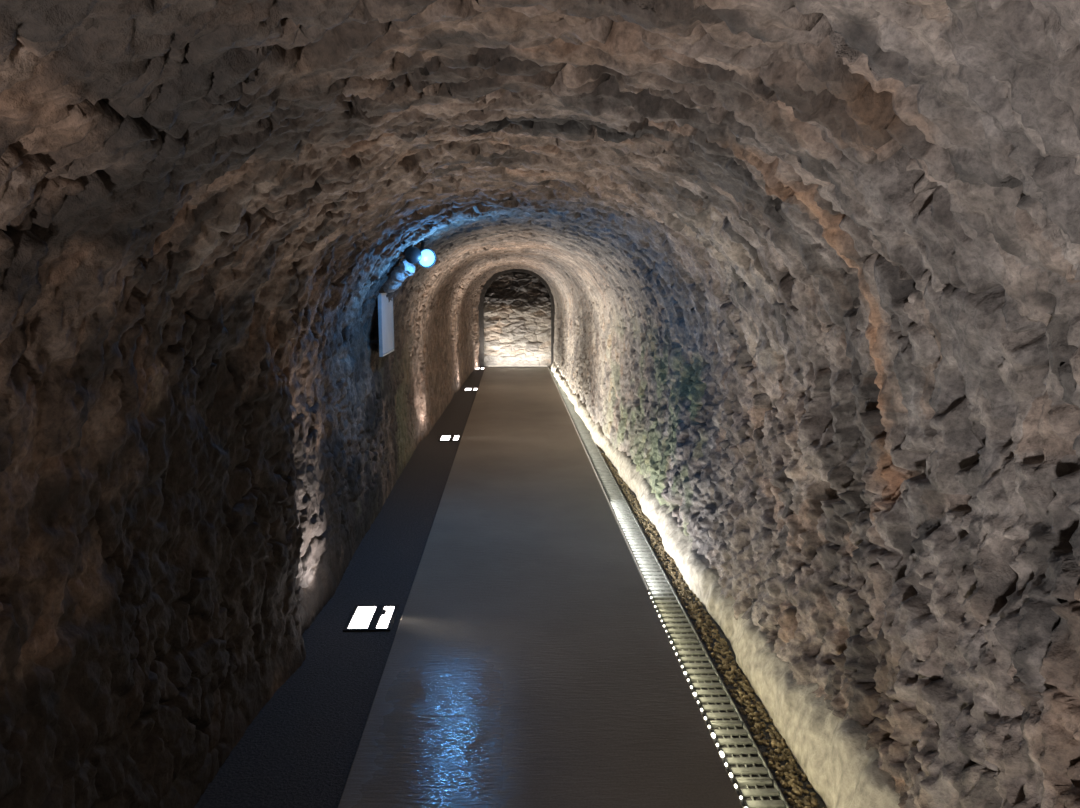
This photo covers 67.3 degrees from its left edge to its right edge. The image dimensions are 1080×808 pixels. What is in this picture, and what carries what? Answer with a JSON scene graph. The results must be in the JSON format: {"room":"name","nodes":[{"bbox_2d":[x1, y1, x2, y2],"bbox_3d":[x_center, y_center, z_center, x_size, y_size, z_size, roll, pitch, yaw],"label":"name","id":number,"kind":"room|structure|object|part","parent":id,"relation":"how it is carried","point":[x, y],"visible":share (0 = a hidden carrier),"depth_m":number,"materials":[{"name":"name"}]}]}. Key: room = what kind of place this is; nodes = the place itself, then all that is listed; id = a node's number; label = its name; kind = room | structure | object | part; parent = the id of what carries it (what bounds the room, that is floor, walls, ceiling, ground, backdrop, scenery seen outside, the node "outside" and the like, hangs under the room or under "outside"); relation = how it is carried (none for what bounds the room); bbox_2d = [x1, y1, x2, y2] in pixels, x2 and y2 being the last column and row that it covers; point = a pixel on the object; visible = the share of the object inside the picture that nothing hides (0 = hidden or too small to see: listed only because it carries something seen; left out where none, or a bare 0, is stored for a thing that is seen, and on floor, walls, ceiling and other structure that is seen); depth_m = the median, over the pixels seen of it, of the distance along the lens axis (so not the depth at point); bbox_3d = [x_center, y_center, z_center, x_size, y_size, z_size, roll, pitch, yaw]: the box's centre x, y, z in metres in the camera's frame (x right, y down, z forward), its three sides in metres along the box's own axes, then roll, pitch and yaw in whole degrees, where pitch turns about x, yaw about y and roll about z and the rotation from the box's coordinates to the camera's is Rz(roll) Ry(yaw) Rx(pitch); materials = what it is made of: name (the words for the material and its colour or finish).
{"room":"underground passage","nodes":[
{"label":"underground passage","id":0,"kind":"room"},
{"bbox_2d":[0,295,479,807],"bbox_3d":[-1.161,-0.121,6.810,0.282,1.595,19.590,0,8,-1],"label":"wall","id":1,"kind":"structure","parent":0,"point":[182,500],"depth_m":2.48,"materials":[{"name":"brown stone"}]},
{"bbox_2d":[370,293,393,356],"bbox_3d":[-1.168,-0.594,5.970,0.100,0.448,0.564,0,8,-2],"label":"board","id":2,"kind":"object","parent":1,"relation":"attached to","point":[385,308],"visible":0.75,"depth_m":5.88,"materials":[{"name":"metal"}]},
{"bbox_3d":[-1.131,-0.594,5.971,0.026,0.448,0.564,0,8,-2],"label":"frame","id":3,"kind":"part","parent":2,"relation":"part of","materials":[{"name":"metal"}]},
{"bbox_3d":[-1.133,-0.594,5.971,0.018,0.420,0.540,0,8,-2],"label":"panel","id":4,"kind":"part","parent":2,"relation":"part of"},
{"bbox_2d":[194,367,826,807],"bbox_3d":[-0.232,0.688,6.966,2.700,0.128,19.800,0,8,-2],"label":"floor","id":5,"kind":"structure","parent":0,"point":[300,749],"depth_m":3.39,"materials":[{"name":"grey concrete"}]},
{"bbox_2d":[343,604,398,631],"bbox_3d":[-0.825,1.049,3.985,0.225,0.010,0.310,0,8,-2],"label":"uplight","id":6,"kind":"object","parent":5,"relation":"on","point":[362,618],"visible":1,"depth_m":3.97,"materials":[{"name":"metal"}]},
{"bbox_2d":[438,435,460,440],"bbox_3d":[-0.968,0.367,8.714,0.225,0.010,0.310,0,8,-2],"label":"uplight","id":7,"kind":"object","parent":5,"relation":"on","point":[442,437],"visible":1,"depth_m":8.69,"materials":[{"name":"metal"}]},
{"bbox_2d":[463,388,477,390],"bbox_3d":[-1.091,-0.230,12.849,0.225,0.010,0.310,0,8,-2],"label":"uplight","id":8,"kind":"object","parent":5,"relation":"on","point":[465,389],"visible":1,"depth_m":12.82,"materials":[{"name":"metal"}]},
{"bbox_2d":[338,366,742,807],"bbox_3d":[-0.151,0.635,6.941,1.262,0.040,19.500,0,8,-2],"label":"path","id":9,"kind":"object","parent":5,"relation":"on","point":[531,662],"visible":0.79,"depth_m":3.51,"materials":[{"name":"concrete"}]},
{"bbox_2d":[488,366,547,366],"bbox_3d":[-0.447,-0.755,16.354,1.220,0.024,0.035,0,8,-2],"label":"light bar","id":10,"kind":"object","parent":9,"relation":"on","point":[488,366],"visible":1,"depth_m":16.34,"materials":[{"name":"metal"}]},
{"bbox_2d":[566,405,574,409],"bbox_3d":[0.424,0.053,11.072,0.140,0.018,0.356,0,8,-2],"label":"drain grate","id":11,"kind":"object","parent":5,"relation":"on","point":[567,406],"visible":0.62,"depth_m":11.06,"materials":[{"name":"metal"}]},
{"bbox_2d":[568,409,575,413],"bbox_3d":[0.436,0.104,10.716,0.140,0.018,0.356,0,8,-2],"label":"drain grate","id":12,"kind":"object","parent":5,"relation":"on","point":[569,410],"visible":0.46,"depth_m":10.71,"materials":[{"name":"metal"}]},
{"bbox_2d":[569,413,580,417],"bbox_3d":[0.449,0.155,10.360,0.140,0.018,0.356,0,8,-2],"label":"drain grate","id":13,"kind":"object","parent":5,"relation":"on","point":[572,415],"visible":0.81,"depth_m":10.37,"materials":[{"name":"metal"}]},
{"bbox_2d":[571,418,583,422],"bbox_3d":[0.461,0.207,10.004,0.140,0.018,0.356,0,8,-2],"label":"drain grate","id":14,"kind":"object","parent":5,"relation":"on","point":[575,420],"visible":0.8,"depth_m":9.99,"materials":[{"name":"metal"}]},
{"bbox_2d":[574,422,586,427],"bbox_3d":[0.473,0.258,9.647,0.140,0.018,0.356,0,8,-2],"label":"drain grate","id":15,"kind":"object","parent":5,"relation":"on","point":[580,424],"visible":0.92,"depth_m":9.63,"materials":[{"name":"metal"}]},
{"bbox_2d":[576,428,589,433],"bbox_3d":[0.486,0.309,9.291,0.140,0.018,0.356,0,8,-2],"label":"drain grate","id":16,"kind":"object","parent":5,"relation":"on","point":[579,430],"visible":0.8,"depth_m":9.29,"materials":[{"name":"metal"}]},
{"bbox_2d":[579,433,591,438],"bbox_3d":[0.498,0.361,8.935,0.140,0.018,0.356,0,8,-2],"label":"drain grate","id":17,"kind":"object","parent":5,"relation":"on","point":[581,435],"visible":0.84,"depth_m":8.92,"materials":[{"name":"metal"}]},
{"bbox_2d":[581,439,595,445],"bbox_3d":[0.510,0.412,8.579,0.140,0.018,0.356,0,8,-2],"label":"drain grate","id":18,"kind":"object","parent":5,"relation":"on","point":[586,442],"visible":0.84,"depth_m":8.57,"materials":[{"name":"metal"}]},
{"bbox_2d":[584,445,599,453],"bbox_3d":[0.523,0.464,8.223,0.140,0.018,0.356,0,8,-2],"label":"drain grate","id":19,"kind":"object","parent":5,"relation":"on","point":[590,448],"visible":0.89,"depth_m":8.21,"materials":[{"name":"metal"}]},
{"bbox_2d":[588,452,603,460],"bbox_3d":[0.535,0.515,7.867,0.140,0.018,0.356,0,8,-2],"label":"drain grate","id":20,"kind":"object","parent":5,"relation":"on","point":[592,456],"visible":0.85,"depth_m":7.86,"materials":[{"name":"metal"}]},
{"bbox_2d":[548,368,647,589],"bbox_3d":[0.370,0.144,10.381,0.012,0.030,12.130,0,8,-2],"label":"led strip","id":21,"kind":"object","parent":5,"relation":"on","point":[548,368],"visible":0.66,"depth_m":5.96,"materials":[{"name":"plastic"}]},
{"bbox_2d":[590,460,608,468],"bbox_3d":[0.547,0.566,7.511,0.140,0.018,0.356,0,8,-2],"label":"drain grate","id":22,"kind":"object","parent":5,"relation":"on","point":[597,464],"visible":0.86,"depth_m":7.51,"materials":[{"name":"metal"}]},
{"bbox_2d":[594,469,613,477],"bbox_3d":[0.559,0.618,7.155,0.140,0.018,0.356,0,8,-2],"label":"drain grate","id":23,"kind":"object","parent":5,"relation":"on","point":[601,473],"visible":0.85,"depth_m":7.14,"materials":[{"name":"metal"}]},
{"bbox_2d":[598,478,618,487],"bbox_3d":[0.572,0.669,6.799,0.140,0.018,0.356,0,8,-2],"label":"drain grate","id":24,"kind":"object","parent":5,"relation":"on","point":[605,482],"visible":0.85,"depth_m":6.79,"materials":[{"name":"metal"}]},
{"bbox_2d":[603,488,624,499],"bbox_3d":[0.584,0.721,6.442,0.140,0.018,0.356,0,8,-2],"label":"drain grate","id":25,"kind":"object","parent":5,"relation":"on","point":[611,493],"visible":0.86,"depth_m":6.43,"materials":[{"name":"metal"}]},
{"bbox_2d":[608,500,631,512],"bbox_3d":[0.596,0.772,6.086,0.140,0.018,0.356,0,8,-2],"label":"drain grate","id":26,"kind":"object","parent":5,"relation":"on","point":[616,505],"visible":0.84,"depth_m":6.07,"materials":[{"name":"metal"}]},
{"bbox_2d":[614,512,639,526],"bbox_3d":[0.609,0.823,5.730,0.140,0.018,0.356,0,8,-2],"label":"drain grate","id":27,"kind":"object","parent":5,"relation":"on","point":[625,519],"visible":0.9,"depth_m":5.73,"materials":[{"name":"metal"}]},
{"bbox_2d":[620,527,648,544],"bbox_3d":[0.621,0.875,5.374,0.140,0.018,0.356,0,8,-2],"label":"drain grate","id":28,"kind":"object","parent":5,"relation":"on","point":[632,534],"visible":0.88,"depth_m":5.36,"materials":[{"name":"metal"}]},
{"bbox_2d":[628,543,657,563],"bbox_3d":[0.633,0.926,5.018,0.140,0.018,0.356,0,8,-2],"label":"drain grate","id":29,"kind":"object","parent":5,"relation":"on","point":[641,552],"visible":0.86,"depth_m":5.02,"materials":[{"name":"metal"}]},
{"bbox_2d":[637,562,669,585],"bbox_3d":[0.646,0.977,4.662,0.140,0.018,0.356,0,8,-2],"label":"drain grate","id":30,"kind":"object","parent":5,"relation":"on","point":[655,573],"visible":0.9,"depth_m":4.65,"materials":[{"name":"metal"}]},
{"bbox_2d":[647,584,683,611],"bbox_3d":[0.658,1.029,4.306,0.140,0.018,0.356,0,8,-2],"label":"drain grate","id":31,"kind":"object","parent":5,"relation":"on","point":[663,589],"visible":0.91,"depth_m":4.29,"materials":[{"name":"metal"}]},
{"bbox_2d":[658,610,699,642],"bbox_3d":[0.670,1.080,3.950,0.140,0.018,0.356,0,8,-2],"label":"drain grate","id":32,"kind":"object","parent":5,"relation":"on","point":[681,620],"visible":0.87,"depth_m":3.94,"materials":[{"name":"metal"}]},
{"bbox_2d":[672,640,719,678],"bbox_3d":[0.682,1.131,3.594,0.140,0.018,0.356,0,8,-2],"label":"drain grate","id":33,"kind":"object","parent":5,"relation":"on","point":[697,672],"visible":0.88,"depth_m":3.58,"materials":[{"name":"metal"}]},
{"bbox_2d":[647,590,747,807],"bbox_3d":[0.616,1.167,3.248,0.022,0.043,2.250,0,8,-2],"label":"led strip","id":34,"kind":"object","parent":5,"relation":"on","point":[713,735],"visible":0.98,"depth_m":3.07,"materials":[{"name":"plastic"}]},
{"bbox_2d":[597,446,825,807],"bbox_3d":[0.762,0.912,5.133,0.125,0.026,7.460,0,8,-2],"label":"gravel","id":35,"kind":"object","parent":5,"relation":"on","point":[729,676],"visible":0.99,"depth_m":3.42,"materials":[{"name":"gravel"}]},
{"bbox_2d":[688,677,743,724],"bbox_3d":[0.695,1.183,3.238,0.140,0.018,0.356,0,8,-2],"label":"drain grate","id":36,"kind":"object","parent":5,"relation":"on","point":[734,715],"visible":0.91,"depth_m":3.23,"materials":[{"name":"metal"}]},
{"bbox_2d":[709,722,773,782],"bbox_3d":[0.707,1.234,2.881,0.140,0.018,0.356,0,8,-2],"label":"drain grate","id":37,"kind":"object","parent":5,"relation":"on","point":[750,771],"visible":0.83,"depth_m":2.87,"materials":[{"name":"metal"}]},
{"bbox_2d":[735,780,788,807],"bbox_3d":[0.719,1.286,2.525,0.140,0.018,0.356,0,8,-2],"label":"drain grate","id":38,"kind":"object","parent":5,"relation":"on","point":[770,793],"visible":0.92,"depth_m":2.63,"materials":[{"name":"metal"}]},
{"bbox_2d":[484,272,550,367],"bbox_3d":[-0.541,-1.821,16.475,1.952,2.200,0.251,0,8,-2],"label":"wall","id":39,"kind":"structure","parent":0,"point":[517,305],"depth_m":16.46,"materials":[{"name":"beige stone"}]},
{"bbox_2d":[478,269,554,367],"bbox_3d":[-0.454,-1.805,16.344,1.825,2.165,0.160,0,8,-2],"label":"trim","id":40,"kind":"structure","parent":39,"relation":"attached to","point":[490,280],"depth_m":16.25,"materials":[{"name":"stone"}]},
{"bbox_2d":[0,0,1079,336],"bbox_3d":[-0.119,-1.246,6.682,2.388,0.898,19.595,0,8,-2],"label":"ceiling","id":41,"kind":"structure","parent":0,"point":[160,159],"depth_m":1.85,"materials":[{"name":"brown stone"}]},
{"bbox_2d":[382,259,414,292],"bbox_3d":[-0.985,-0.871,5.533,0.138,0.233,0.436,-5,10,-30],"label":"cable conduit","id":42,"kind":"object","parent":41,"relation":"attached to","point":[405,269],"visible":0.88,"depth_m":5.42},
{"bbox_2d":[405,239,435,267],"bbox_3d":[-0.770,-0.982,5.268,0.168,0.194,0.332,1,8,7],"label":"spotlight","id":43,"kind":"object","parent":41,"relation":"attached to","point":[425,257],"visible":0.99,"depth_m":5.28,"materials":[{"name":"blue"}]},
{"bbox_2d":[553,296,1079,807],"bbox_3d":[0.877,-0.143,6.877,0.402,1.620,19.587,0,8,-3],"label":"wall","id":44,"kind":"structure","parent":0,"point":[894,503],"depth_m":2.43,"materials":[{"name":"brown stone"}]},
{"bbox_2d":[551,362,899,807],"bbox_3d":[0.737,0.493,7.073,0.220,0.320,18.802,0,8,-3],"label":"rock ledge","id":45,"kind":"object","parent":44,"relation":"attached to","point":[829,749],"depth_m":3.02,"materials":[{"name":"beige stone"}]}
]}

